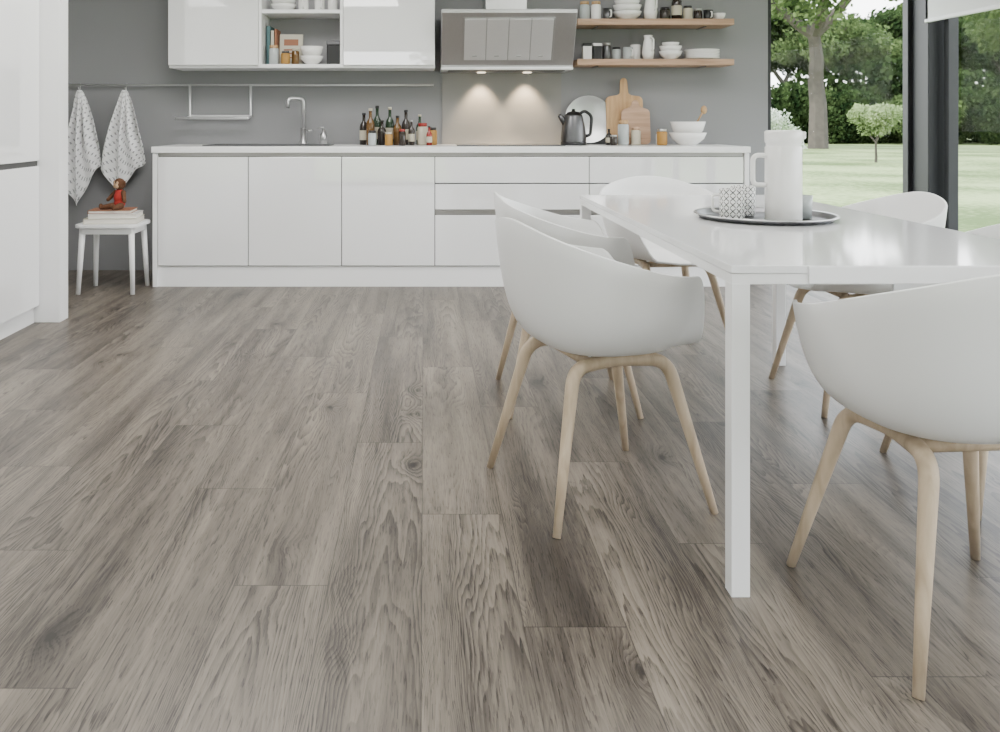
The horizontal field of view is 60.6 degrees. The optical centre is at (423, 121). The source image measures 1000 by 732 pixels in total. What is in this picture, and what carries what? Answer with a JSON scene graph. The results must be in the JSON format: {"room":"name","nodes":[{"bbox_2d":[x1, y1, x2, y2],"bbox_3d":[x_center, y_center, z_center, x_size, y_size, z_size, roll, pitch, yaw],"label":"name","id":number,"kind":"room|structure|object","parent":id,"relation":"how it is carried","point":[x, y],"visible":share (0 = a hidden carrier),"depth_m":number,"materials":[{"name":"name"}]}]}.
{"room":"kitchen","nodes":[
{"label":"kitchen","id":0,"kind":"room"},
{"bbox_2d":[68,0,767,269],"bbox_3d":[-0.195,-0.250,6.205,5.310,2.620,0.250,0,0,0],"label":"wall","id":1,"kind":"structure","parent":0,"point":[110,41],"depth_m":6.08,"materials":[{"name":"grey paint"}]},
{"bbox_2d":[68,84,433,118],"bbox_3d":[-1.265,-0.146,6.005,2.670,0.255,0.147,0,0,0],"label":"towel rail","id":2,"kind":"object","parent":1,"relation":"attached to","point":[190,116],"visible":0.98,"depth_m":6.03,"materials":[{"name":"metal"}]},
{"bbox_2d":[68,90,100,205],"bbox_3d":[-2.427,0.180,5.976,0.294,0.814,0.093,0,0,0],"label":"dish towel","id":3,"kind":"object","parent":2,"relation":"hanging from","point":[84,158],"visible":0.89,"depth_m":5.98,"materials":[{"name":"fabric"}]},
{"bbox_2d":[101,90,145,189],"bbox_3d":[-2.118,0.151,5.977,0.327,0.756,0.090,0,0,-1],"label":"dish towel","id":4,"kind":"object","parent":2,"relation":"hanging from","point":[123,151],"visible":0.95,"depth_m":5.98,"materials":[{"name":"fabric"}]},
{"bbox_2d":[168,0,434,70],"bbox_3d":[-0.824,-0.752,5.899,1.796,0.775,0.358,0,0,0],"label":"upper cabinet","id":5,"kind":"object","parent":1,"relation":"attached to","point":[204,35],"visible":1,"depth_m":5.72,"materials":[{"name":"white laminate"}]},
{"bbox_2d":[266,26,280,63],"bbox_3d":[-1.051,-0.526,5.940,0.072,0.270,0.160,0,0,0],"label":"cookbook","id":6,"kind":"object","parent":5,"relation":"in","point":[272,35],"visible":0.48,"depth_m":5.86,"materials":[{"name":"teal paper"}]},
{"bbox_2d":[269,45,278,63],"bbox_3d":[-1.020,-0.456,5.780,0.066,0.130,0.066,0,0,0],"label":"storage jar","id":7,"kind":"object","parent":5,"relation":"in","point":[273,51],"visible":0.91,"depth_m":5.75,"materials":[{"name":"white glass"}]},
{"bbox_2d":[271,0,296,8],"bbox_3d":[-0.970,-0.806,5.880,0.180,0.090,0.180,0,0,0],"label":"bowls","id":8,"kind":"object","parent":5,"relation":"in","point":[277,4],"visible":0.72,"depth_m":5.82,"materials":[{"name":"white ceramic"}]},
{"bbox_2d":[281,51,289,63],"bbox_3d":[-0.940,-0.436,5.770,0.060,0.090,0.060,0,0,0],"label":"storage jar","id":9,"kind":"object","parent":5,"relation":"in","point":[285,56],"visible":0.97,"depth_m":5.75,"materials":[{"name":"glass"}]},
{"bbox_2d":[279,34,302,63],"bbox_3d":[-0.925,-0.501,5.920,0.160,0.219,0.040,0,0,0],"label":"card","id":10,"kind":"object","parent":5,"relation":"in","point":[287,41],"visible":0.5,"depth_m":5.92,"materials":[{"name":"white paper"}]},
{"bbox_2d":[284,39,297,57],"bbox_3d":[-0.925,-0.509,5.916,0.100,0.135,0.001,0,-8,0],"label":"print","id":11,"kind":"object","parent":10,"relation":"attached to","point":[289,44],"depth_m":5.92},
{"bbox_2d":[292,48,298,63],"bbox_3d":[-0.875,-0.446,5.790,0.052,0.110,0.052,0,0,0],"label":"storage jar","id":12,"kind":"object","parent":5,"relation":"in","point":[295,51],"visible":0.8,"depth_m":5.77,"materials":[{"name":"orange glass"}]},
{"bbox_2d":[298,0,308,8],"bbox_3d":[-0.834,-0.806,5.843,0.072,0.090,0.087,0,0,30],"label":"coffee mug","id":13,"kind":"object","parent":5,"relation":"in","point":[302,4],"visible":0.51,"depth_m":5.82,"materials":[{"name":"white ceramic"}]},
{"bbox_2d":[300,46,322,63],"bbox_3d":[-0.770,-0.454,5.830,0.160,0.125,0.160,0,0,0],"label":"bowls","id":14,"kind":"object","parent":5,"relation":"in","point":[311,54],"visible":0.86,"depth_m":5.77,"materials":[{"name":"white ceramic"}]},
{"bbox_2d":[314,0,324,8],"bbox_3d":[-0.722,-0.806,5.853,0.072,0.090,0.087,0,0,13],"label":"coffee mug","id":15,"kind":"object","parent":5,"relation":"in","point":[318,4],"visible":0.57,"depth_m":5.83,"materials":[{"name":"white ceramic"}]},
{"bbox_2d":[328,0,336,8],"bbox_3d":[-0.630,-0.826,5.860,0.066,0.130,0.066,0,0,0],"label":"storage jar","id":16,"kind":"object","parent":5,"relation":"in","point":[332,4],"visible":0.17,"depth_m":5.83,"materials":[{"name":"white ceramic"}]},
{"bbox_2d":[326,41,339,63],"bbox_3d":[-0.625,-0.476,5.900,0.094,0.170,0.094,0,0,0],"label":"canister","id":17,"kind":"object","parent":5,"relation":"in","point":[333,47],"visible":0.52,"depth_m":5.86,"materials":[{"name":"black plastic"}]},
{"bbox_2d":[440,0,577,72],"bbox_3d":[0.560,-0.951,5.819,0.890,1.217,0.517,0,0,0],"label":"range hood","id":18,"kind":"object","parent":1,"relation":"attached to","point":[503,36],"visible":1,"depth_m":5.66,"materials":[{"name":"metal"}]},
{"bbox_2d":[573,59,733,67],"bbox_3d":[1.587,-0.408,5.949,1.075,0.048,0.258,0,0,0],"label":"wall shelf","id":19,"kind":"object","parent":1,"relation":"attached to","point":[699,63],"visible":0.84,"depth_m":5.82,"materials":[{"name":"brown wood"}]},
{"bbox_2d":[582,43,591,58],"bbox_3d":[1.135,-0.490,5.930,0.062,0.115,0.062,0,0,0],"label":"canister","id":20,"kind":"object","parent":19,"relation":"on","point":[586,47],"visible":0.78,"depth_m":5.90,"materials":[{"name":"white ceramic"}]},
{"bbox_2d":[592,43,601,58],"bbox_3d":[1.205,-0.490,5.930,0.062,0.115,0.062,0,0,0],"label":"canister","id":21,"kind":"object","parent":19,"relation":"on","point":[596,47],"visible":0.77,"depth_m":5.90,"materials":[{"name":"black plastic"}]},
{"bbox_2d":[602,42,610,58],"bbox_3d":[1.275,-0.493,5.930,0.060,0.120,0.060,0,0,0],"label":"storage jar","id":22,"kind":"object","parent":19,"relation":"on","point":[606,48],"visible":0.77,"depth_m":5.91,"materials":[{"name":"metal"}]},
{"bbox_2d":[612,47,620,58],"bbox_3d":[1.345,-0.478,5.940,0.064,0.090,0.064,0,0,0],"label":"storage jar","id":23,"kind":"object","parent":19,"relation":"on","point":[616,51],"visible":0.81,"depth_m":5.91,"materials":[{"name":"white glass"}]},
{"bbox_2d":[623,47,632,58],"bbox_3d":[1.421,-0.475,5.896,0.084,0.085,0.070,0,0,35],"label":"glass cup","id":24,"kind":"object","parent":19,"relation":"on","point":[627,51],"visible":0.84,"depth_m":5.87,"materials":[{"name":"white glass"}]},
{"bbox_2d":[630,44,640,58],"bbox_3d":[1.494,-0.488,5.996,0.070,0.110,0.085,0,0,38],"label":"coffee mug","id":25,"kind":"object","parent":19,"relation":"on","point":[636,48],"visible":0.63,"depth_m":5.96,"materials":[{"name":"white ceramic"}]},
{"bbox_2d":[642,35,653,58],"bbox_3d":[1.558,-0.518,5.912,0.084,0.170,0.100,0,0,13],"label":"ceramic pitcher","id":26,"kind":"object","parent":19,"relation":"on","point":[648,45],"visible":0.87,"depth_m":5.89,"materials":[{"name":"white ceramic"}]},
{"bbox_2d":[659,42,681,58],"bbox_3d":[1.720,-0.493,5.930,0.160,0.120,0.160,0,0,0],"label":"bowls","id":27,"kind":"object","parent":19,"relation":"on","point":[669,50],"visible":0.89,"depth_m":5.88,"materials":[{"name":"white ceramic"}]},
{"bbox_2d":[662,42,679,45],"bbox_3d":[1.720,-0.530,5.930,0.120,0.045,0.120,0,0,0],"label":"bowl","id":28,"kind":"object","parent":27,"relation":"on","point":[664,43],"depth_m":5.88,"materials":[{"name":"white ceramic"}]},
{"bbox_2d":[684,49,719,58],"bbox_3d":[1.940,-0.468,5.940,0.240,0.070,0.240,0,0,0],"label":"plate stack","id":29,"kind":"object","parent":19,"relation":"on","point":[690,53],"visible":0.88,"depth_m":5.85,"materials":[{"name":"white ceramic"}]},
{"bbox_2d":[576,19,733,29],"bbox_3d":[1.587,-0.684,5.949,1.075,0.048,0.258,0,0,0],"label":"wall shelf","id":30,"kind":"object","parent":1,"relation":"attached to","point":[592,24],"visible":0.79,"depth_m":5.82,"materials":[{"name":"brown wood"}]},
{"bbox_2d":[579,1,589,18],"bbox_3d":[1.120,-0.774,5.930,0.070,0.130,0.070,0,0,0],"label":"storage jar","id":31,"kind":"object","parent":30,"relation":"on","point":[584,8],"visible":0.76,"depth_m":5.90,"materials":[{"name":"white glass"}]},
{"bbox_2d":[591,1,600,18],"bbox_3d":[1.200,-0.774,5.930,0.070,0.130,0.070,0,0,0],"label":"storage jar","id":32,"kind":"object","parent":30,"relation":"on","point":[595,7],"visible":0.76,"depth_m":5.90,"materials":[{"name":"white ceramic"}]},
{"bbox_2d":[603,8,612,18],"bbox_3d":[1.273,-0.749,5.893,0.066,0.080,0.080,0,0,18],"label":"mug","id":33,"kind":"object","parent":30,"relation":"on","point":[607,12],"visible":0.8,"depth_m":5.87,"materials":[{"name":"ceramic"}]},
{"bbox_2d":[613,0,641,18],"bbox_3d":[1.420,-0.779,5.940,0.200,0.140,0.200,0,0,0],"label":"bowls","id":34,"kind":"object","parent":30,"relation":"on","point":[624,9],"visible":0.9,"depth_m":5.87,"materials":[{"name":"white ceramic"}]},
{"bbox_2d":[643,0,657,18],"bbox_3d":[1.578,-0.804,5.922,0.096,0.190,0.112,0,0,14],"label":"ceramic pitcher","id":35,"kind":"object","parent":30,"relation":"on","point":[650,7],"visible":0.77,"depth_m":5.89,"materials":[{"name":"white ceramic"}]},
{"bbox_2d":[660,7,669,18],"bbox_3d":[1.680,-0.754,5.930,0.070,0.090,0.070,0,0,0],"label":"storage jar","id":36,"kind":"object","parent":30,"relation":"on","point":[664,11],"visible":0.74,"depth_m":5.90,"materials":[{"name":"clear glass"}]},
{"bbox_2d":[671,0,681,18],"bbox_3d":[1.760,-0.819,5.920,0.071,0.220,0.071,0,0,0],"label":"bottle","id":37,"kind":"object","parent":30,"relation":"on","point":[676,5],"visible":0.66,"depth_m":5.89,"materials":[{"name":"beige glass"}]},
{"bbox_2d":[683,5,692,18],"bbox_3d":[1.840,-0.759,5.930,0.064,0.100,0.064,0,0,0],"label":"storage jar","id":38,"kind":"object","parent":30,"relation":"on","point":[687,11],"visible":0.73,"depth_m":5.90,"materials":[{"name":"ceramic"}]},
{"bbox_2d":[693,8,701,18],"bbox_3d":[1.910,-0.749,5.930,0.060,0.080,0.060,0,0,0],"label":"storage jar","id":39,"kind":"object","parent":30,"relation":"on","point":[697,13],"visible":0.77,"depth_m":5.91,"materials":[{"name":"clear glass"}]},
{"bbox_2d":[703,10,712,18],"bbox_3d":[1.977,-0.744,5.913,0.066,0.070,0.080,0,0,24],"label":"coffee mug","id":40,"kind":"object","parent":30,"relation":"on","point":[707,14],"visible":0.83,"depth_m":5.89,"materials":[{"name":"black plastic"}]},
{"bbox_2d":[768,0,911,192],"bbox_3d":[2.980,-0.165,6.130,1.040,2.450,0.070,0,0,0],"label":"window","id":41,"kind":"structure","parent":1,"relation":"in","point":[907,4],"depth_m":6.10,"materials":[{"name":"black metal"}]},
{"bbox_2d":[0,270,999,731],"bbox_3d":[0.435,1.120,1.390,6.570,0.120,9.580,0,0,0],"label":"floor","id":42,"kind":"structure","parent":0,"point":[223,509],"depth_m":2.15,"materials":[{"name":"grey wood"}]},
{"bbox_2d":[0,0,67,339],"bbox_3d":[-2.287,-0.090,3.035,0.723,2.300,3.130,0,0,0],"label":"tall cabinet","id":43,"kind":"object","parent":42,"relation":"on","point":[33,33],"visible":1,"depth_m":4.42,"materials":[{"name":"white paint"}]},
{"bbox_2d":[75,219,149,294],"bbox_3d":[-1.957,0.846,5.360,0.385,0.431,0.320,0,0,0],"label":"stool","id":44,"kind":"object","parent":42,"relation":"on","point":[96,229],"visible":0.85,"depth_m":5.22,"materials":[{"name":"white wood"}]},
{"bbox_2d":[83,207,144,223],"bbox_3d":[-1.950,0.589,5.360,0.320,0.082,0.240,0,0,-7],"label":"book stack","id":45,"kind":"object","parent":44,"relation":"on","point":[127,215],"visible":0.96,"depth_m":5.26,"materials":[{"name":"white paper"}]},
{"bbox_2d":[99,178,125,209],"bbox_3d":[-1.936,0.450,5.324,0.154,0.194,0.151,0,0,29],"label":"monkey","id":46,"kind":"object","parent":45,"relation":"on","point":[119,195],"visible":1,"depth_m":5.33},
{"bbox_2d":[151,73,750,286],"bbox_3d":[0.173,0.355,5.763,3.844,1.410,0.631,0,0,0],"label":"kitchen base cabinets","id":47,"kind":"object","parent":42,"relation":"on","point":[225,215],"visible":0.8,"depth_m":5.46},
{"bbox_2d":[318,127,326,143],"bbox_3d":[-0.707,0.095,5.930,0.066,0.124,0.052,0,0,0],"label":"soap dispenser","id":48,"kind":"object","parent":47,"relation":"on","point":[323,136],"visible":0.77,"depth_m":5.91,"materials":[{"name":"metal"}]},
{"bbox_2d":[359,113,365,144],"bbox_3d":[-0.415,0.047,5.870,0.061,0.220,0.061,0,0,0],"label":"oil bottle","id":49,"kind":"object","parent":47,"relation":"on","point":[362,132],"visible":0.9,"depth_m":5.84,"materials":[{"name":"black glass"}]},
{"bbox_2d":[366,108,374,144],"bbox_3d":[-0.365,0.032,5.800,0.060,0.250,0.060,0,0,0],"label":"oil bottle","id":50,"kind":"object","parent":47,"relation":"on","point":[370,125],"visible":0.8,"depth_m":5.78,"materials":[{"name":"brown glass"}]},
{"bbox_2d":[368,130,376,145],"bbox_3d":[-0.345,0.107,5.680,0.056,0.100,0.056,0,0,0],"label":"spice jar","id":51,"kind":"object","parent":47,"relation":"on","point":[372,136],"visible":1,"depth_m":5.66,"materials":[{"name":"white glass"}]},
{"bbox_2d":[374,106,380,144],"bbox_3d":[-0.325,0.022,5.900,0.061,0.270,0.061,0,0,0],"label":"oil bottle","id":52,"kind":"object","parent":47,"relation":"on","point":[377,119],"visible":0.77,"depth_m":5.88,"materials":[{"name":"green glass"}]},
{"bbox_2d":[378,120,385,144],"bbox_3d":[-0.285,0.072,5.760,0.060,0.170,0.060,0,0,0],"label":"oil bottle","id":53,"kind":"object","parent":47,"relation":"on","point":[381,131],"visible":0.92,"depth_m":5.74,"materials":[{"name":"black glass"}]},
{"bbox_2d":[385,132,392,145],"bbox_3d":[-0.235,0.112,5.680,0.052,0.090,0.052,0,0,0],"label":"spice jar","id":54,"kind":"object","parent":47,"relation":"on","point":[388,135],"visible":1,"depth_m":5.66,"materials":[{"name":"glass"}]},
{"bbox_2d":[385,107,393,134],"bbox_3d":[-0.235,0.027,5.850,0.061,0.260,0.061,0,0,0],"label":"oil bottle","id":55,"kind":"object","parent":47,"relation":"on","point":[389,125],"visible":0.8,"depth_m":5.83,"materials":[{"name":"green glass"}]},
{"bbox_2d":[393,116,401,144],"bbox_3d":[-0.180,0.057,5.780,0.060,0.200,0.060,0,0,0],"label":"oil bottle","id":56,"kind":"object","parent":47,"relation":"on","point":[397,126],"visible":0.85,"depth_m":5.76,"materials":[{"name":"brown glass"}]},
{"bbox_2d":[399,129,405,145],"bbox_3d":[-0.145,0.102,5.670,0.048,0.110,0.048,0,0,0],"label":"spice jar","id":57,"kind":"object","parent":47,"relation":"on","point":[402,134],"visible":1,"depth_m":5.65,"materials":[{"name":"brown glass"}]},
{"bbox_2d":[402,110,409,144],"bbox_3d":[-0.125,0.037,5.870,0.061,0.240,0.061,0,0,0],"label":"oil bottle","id":58,"kind":"object","parent":47,"relation":"on","point":[405,124],"visible":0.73,"depth_m":5.85,"materials":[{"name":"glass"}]},
{"bbox_2d":[408,120,414,144],"bbox_3d":[-0.085,0.072,5.760,0.045,0.170,0.045,0,0,0],"label":"bottle","id":59,"kind":"object","parent":47,"relation":"on","point":[411,132],"visible":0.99,"depth_m":5.74,"materials":[{"name":"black glass"}]},
{"bbox_2d":[417,123,427,144],"bbox_3d":[-0.010,0.082,5.800,0.070,0.150,0.070,0,0,0],"label":"jam jar","id":60,"kind":"object","parent":47,"relation":"on","point":[422,129],"visible":0.88,"depth_m":5.77,"materials":[{"name":"glass"}]},
{"bbox_2d":[426,126,431,144],"bbox_3d":[0.035,0.092,5.730,0.041,0.130,0.041,0,0,0],"label":"sauce bottle","id":61,"kind":"object","parent":47,"relation":"on","point":[429,134],"visible":1,"depth_m":5.71,"materials":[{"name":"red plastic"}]},
{"bbox_2d":[430,127,436,144],"bbox_3d":[0.060,0.097,5.840,0.060,0.120,0.060,0,0,0],"label":"spice jar","id":62,"kind":"object","parent":47,"relation":"on","point":[433,130],"visible":0.76,"depth_m":5.82,"materials":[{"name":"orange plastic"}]},
{"bbox_2d":[151,144,750,152],"bbox_3d":[0.173,0.178,5.763,3.844,0.040,0.631,0,0,0],"label":"countertop","id":63,"kind":"structure","parent":47,"relation":"on","point":[177,148],"depth_m":5.45,"materials":[{"name":"white stone"}]},
{"bbox_2d":[202,144,333,145],"bbox_3d":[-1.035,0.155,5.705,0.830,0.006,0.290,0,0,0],"label":"sink","id":64,"kind":"object","parent":63,"relation":"in","point":[209,144],"depth_m":5.64,"materials":[{"name":"metal"}]},
{"bbox_2d":[286,96,311,143],"bbox_3d":[-0.865,-0.010,5.898,0.174,0.333,0.101,0,0,0],"label":"kitchen faucet","id":65,"kind":"object","parent":63,"relation":"on","point":[303,131],"depth_m":5.90,"materials":[{"name":"silver metal"}]},
{"bbox_2d":[455,143,565,145],"bbox_3d":[0.570,0.153,5.766,0.710,0.007,0.427,0,0,0],"label":"induction hob","id":66,"kind":"object","parent":63,"relation":"in","point":[457,144],"visible":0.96,"depth_m":5.70,"materials":[{"name":"black glass"}]},
{"bbox_2d":[558,109,592,144],"bbox_3d":[1.027,0.034,5.795,0.194,0.247,0.176,0,0,39],"label":"electric kettle","id":67,"kind":"object","parent":47,"relation":"on","point":[573,132],"visible":1,"depth_m":5.74,"materials":[{"name":"grey metal"}]},
{"bbox_2d":[565,95,605,142],"bbox_3d":[1.170,-0.019,6.037,0.342,0.340,0.050,0,0,0],"label":"plate","id":68,"kind":"object","parent":47,"relation":"on","point":[596,106],"visible":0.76,"depth_m":6.04,"materials":[{"name":"ceramic"}]},
{"bbox_2d":[618,120,628,144],"bbox_3d":[1.360,0.072,5.800,0.074,0.170,0.074,0,0,0],"label":"storage jar","id":69,"kind":"object","parent":47,"relation":"on","point":[623,127],"visible":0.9,"depth_m":5.77,"materials":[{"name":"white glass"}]},
{"bbox_2d":[606,78,642,143],"bbox_3d":[1.415,-0.078,6.003,0.260,0.468,0.074,0,0,0],"label":"cutting board","id":70,"kind":"object","parent":47,"relation":"on","point":[615,104],"visible":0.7,"depth_m":6.00,"materials":[{"name":"brown wood"}]},
{"bbox_2d":[621,100,650,143],"bbox_3d":[1.475,0.001,5.928,0.200,0.309,0.055,0,0,0],"label":"cutting board","id":71,"kind":"object","parent":47,"relation":"on","point":[637,116],"visible":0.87,"depth_m":5.92,"materials":[{"name":"brown wood"}]},
{"bbox_2d":[631,127,640,144],"bbox_3d":[1.450,0.097,5.820,0.064,0.120,0.064,0,0,0],"label":"storage jar","id":72,"kind":"object","parent":47,"relation":"on","point":[635,132],"visible":0.98,"depth_m":5.79,"materials":[{"name":"ceramic"}]},
{"bbox_2d":[657,129,666,144],"bbox_3d":[1.610,0.102,5.750,0.068,0.110,0.068,0,0,0],"label":"spice jar","id":73,"kind":"object","parent":47,"relation":"on","point":[661,134],"visible":0.98,"depth_m":5.72,"materials":[{"name":"glass"}]},
{"bbox_2d":[669,122,706,144],"bbox_3d":[1.800,0.077,5.800,0.250,0.160,0.250,0,0,0],"label":"bowls","id":74,"kind":"object","parent":47,"relation":"on","point":[684,133],"visible":0.96,"depth_m":5.71,"materials":[{"name":"white ceramic"}]},
{"bbox_2d":[494,192,643,418],"bbox_3d":[0.534,0.666,3.270,0.526,0.793,0.602,0,0,0],"label":"dining chair","id":75,"kind":"object","parent":42,"relation":"on","point":[568,230],"visible":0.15,"depth_m":3.06,"materials":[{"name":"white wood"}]},
{"bbox_2d":[487,217,717,538],"bbox_3d":[0.489,0.666,2.455,0.526,0.793,0.602,0,0,-17],"label":"dining chair","id":76,"kind":"object","parent":42,"relation":"on","point":[580,302],"visible":1,"depth_m":2.23,"materials":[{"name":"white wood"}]},
{"bbox_2d":[599,176,724,327],"bbox_3d":[1.139,0.666,4.006,0.602,0.793,0.526,0,0,-6],"label":"dining chair","id":77,"kind":"object","parent":42,"relation":"on","point":[646,253],"visible":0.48,"depth_m":4.13,"materials":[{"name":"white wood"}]},
{"bbox_2d":[580,195,999,596],"bbox_3d":[1.128,0.690,2.812,0.888,0.740,1.846,0,0,0],"label":"dining table","id":78,"kind":"object","parent":42,"relation":"on","point":[859,247],"visible":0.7,"depth_m":2.08,"materials":[{"name":"white paint"}]},
{"bbox_2d":[693,206,839,225],"bbox_3d":[1.130,0.311,2.820,0.452,0.018,0.452,0,0,0],"label":"serving tray","id":79,"kind":"object","parent":78,"relation":"on","point":[818,217],"visible":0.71,"depth_m":2.73,"materials":[{"name":"metal"}]},
{"bbox_2d":[711,188,744,218],"bbox_3d":[0.992,0.267,2.760,0.096,0.100,0.080,0,0,-4],"label":"patterned mug","id":80,"kind":"object","parent":79,"relation":"on","point":[731,200],"visible":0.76,"depth_m":2.73,"materials":[{"name":"ceramic"}]},
{"bbox_2d":[731,185,755,215],"bbox_3d":[1.080,0.267,2.896,0.080,0.100,0.096,0,0,-36],"label":"patterned mug","id":81,"kind":"object","parent":79,"relation":"on","point":[750,190],"visible":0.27,"depth_m":2.85,"materials":[{"name":"ceramic"}]},
{"bbox_2d":[750,130,805,220],"bbox_3d":[1.138,0.172,2.727,0.157,0.290,0.115,0,0,30],"label":"jug","id":82,"kind":"object","parent":79,"relation":"on","point":[783,155],"visible":0.93,"depth_m":2.67,"materials":[{"name":"white ceramic"}]},
{"bbox_2d":[803,195,812,218],"bbox_3d":[1.250,0.279,2.800,0.056,0.075,0.056,0,0,0],"label":"drinking glass","id":83,"kind":"object","parent":79,"relation":"on","point":[807,199],"visible":0.63,"depth_m":2.77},
{"bbox_2d":[769,191,947,417],"bbox_3d":[1.676,0.666,3.280,0.526,0.793,0.602,0,0,0],"label":"dining chair","id":84,"kind":"object","parent":42,"relation":"on","point":[927,208],"visible":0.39,"depth_m":3.31,"materials":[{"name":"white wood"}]},
{"bbox_2d":[786,274,999,700],"bbox_3d":[1.125,0.666,1.809,0.602,0.793,0.526,0,0,-4],"label":"dining chair","id":85,"kind":"object","parent":42,"relation":"on","point":[906,365],"visible":1,"depth_m":1.63,"materials":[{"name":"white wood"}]},
{"bbox_2d":[879,224,999,519],"bbox_3d":[1.716,0.666,2.500,0.526,0.793,0.602,0,0,0],"label":"dining chair","id":86,"kind":"object","parent":42,"relation":"on","point":[993,231],"visible":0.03,"depth_m":2.71,"materials":[{"name":"white plastic"}]},
{"bbox_3d":[3.640,-0.250,1.390,0.160,2.620,9.580,0,0,0],"label":"wall","id":87,"kind":"structure","parent":0,"visible":0},
{"bbox_2d":[912,0,943,198],"bbox_3d":[3.590,-0.165,6.040,0.180,2.450,0.280,0,0,0],"label":"trim","id":88,"kind":"structure","parent":87,"relation":"attached to","point":[927,38],"depth_m":5.92,"materials":[{"name":"grey metal"}]},
{"bbox_2d":[944,17,957,230],"bbox_3d":[3.620,-0.165,4.580,0.070,2.450,2.560,0,0,0],"label":"window","id":89,"kind":"structure","parent":87,"relation":"in","point":[951,24],"depth_m":5.81,"materials":[{"name":"black metal"}]},
{"bbox_2d":[925,0,999,22],"bbox_3d":[3.500,-1.034,4.645,0.050,0.683,2.610,0,0,0],"label":"roller blind","id":90,"kind":"object","parent":87,"relation":"attached to","point":[938,10],"visible":1,"depth_m":5.60,"materials":[{"name":"fabric"}]},
{"label":"outside","id":91,"kind":"structure","parent":0,"visible":0},
{"bbox_2d":[801,136,999,231],"bbox_3d":[40.000,1.190,40.000,200.000,0.001,200.000,0,0,0],"label":"lawn","id":92,"kind":"structure","parent":91,"point":[842,174],"depth_m":18.56,"materials":[{"name":"green plant"}]},
{"bbox_2d":[771,107,806,153],"bbox_3d":[9.803,0.454,24.521,2.015,1.825,1.778,0,0,4],"label":"shrub","id":93,"kind":"object","parent":92,"relation":"on","point":[775,124],"visible":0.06,"depth_m":24.17,"materials":[{"name":"white plant"}]},
{"bbox_2d":[771,0,902,148],"bbox_3d":[18.343,-4.827,38.111,13.695,12.252,9.885,0,0,-5],"label":"tree","id":94,"kind":"object","parent":92,"relation":"on","point":[824,18],"visible":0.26,"depth_m":37.69,"materials":[{"name":"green plant"}]},
{"bbox_2d":[846,102,902,162],"bbox_3d":[13.187,0.359,24.734,1.440,1.877,1.691,0,0,3],"label":"young tree","id":95,"kind":"object","parent":92,"relation":"on","point":[882,117],"visible":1,"depth_m":24.58,"materials":[{"name":"green plant"}]},
{"bbox_2d":[771,0,999,144],"bbox_3d":[31.123,-4.350,26.124,94.115,12.418,119.355,0,0,0],"label":"woodland","id":96,"kind":"object","parent":92,"relation":"on","point":[872,47],"visible":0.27,"depth_m":49.12,"materials":[{"name":"green plant"}]},
{"bbox_2d":[961,9,999,60],"bbox_3d":[30.138,-4.226,39.429,8.897,11.027,12.326,0,0,36],"label":"tree","id":97,"kind":"object","parent":92,"relation":"on","point":[992,20],"visible":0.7,"depth_m":42.29,"materials":[{"name":"green plant"}]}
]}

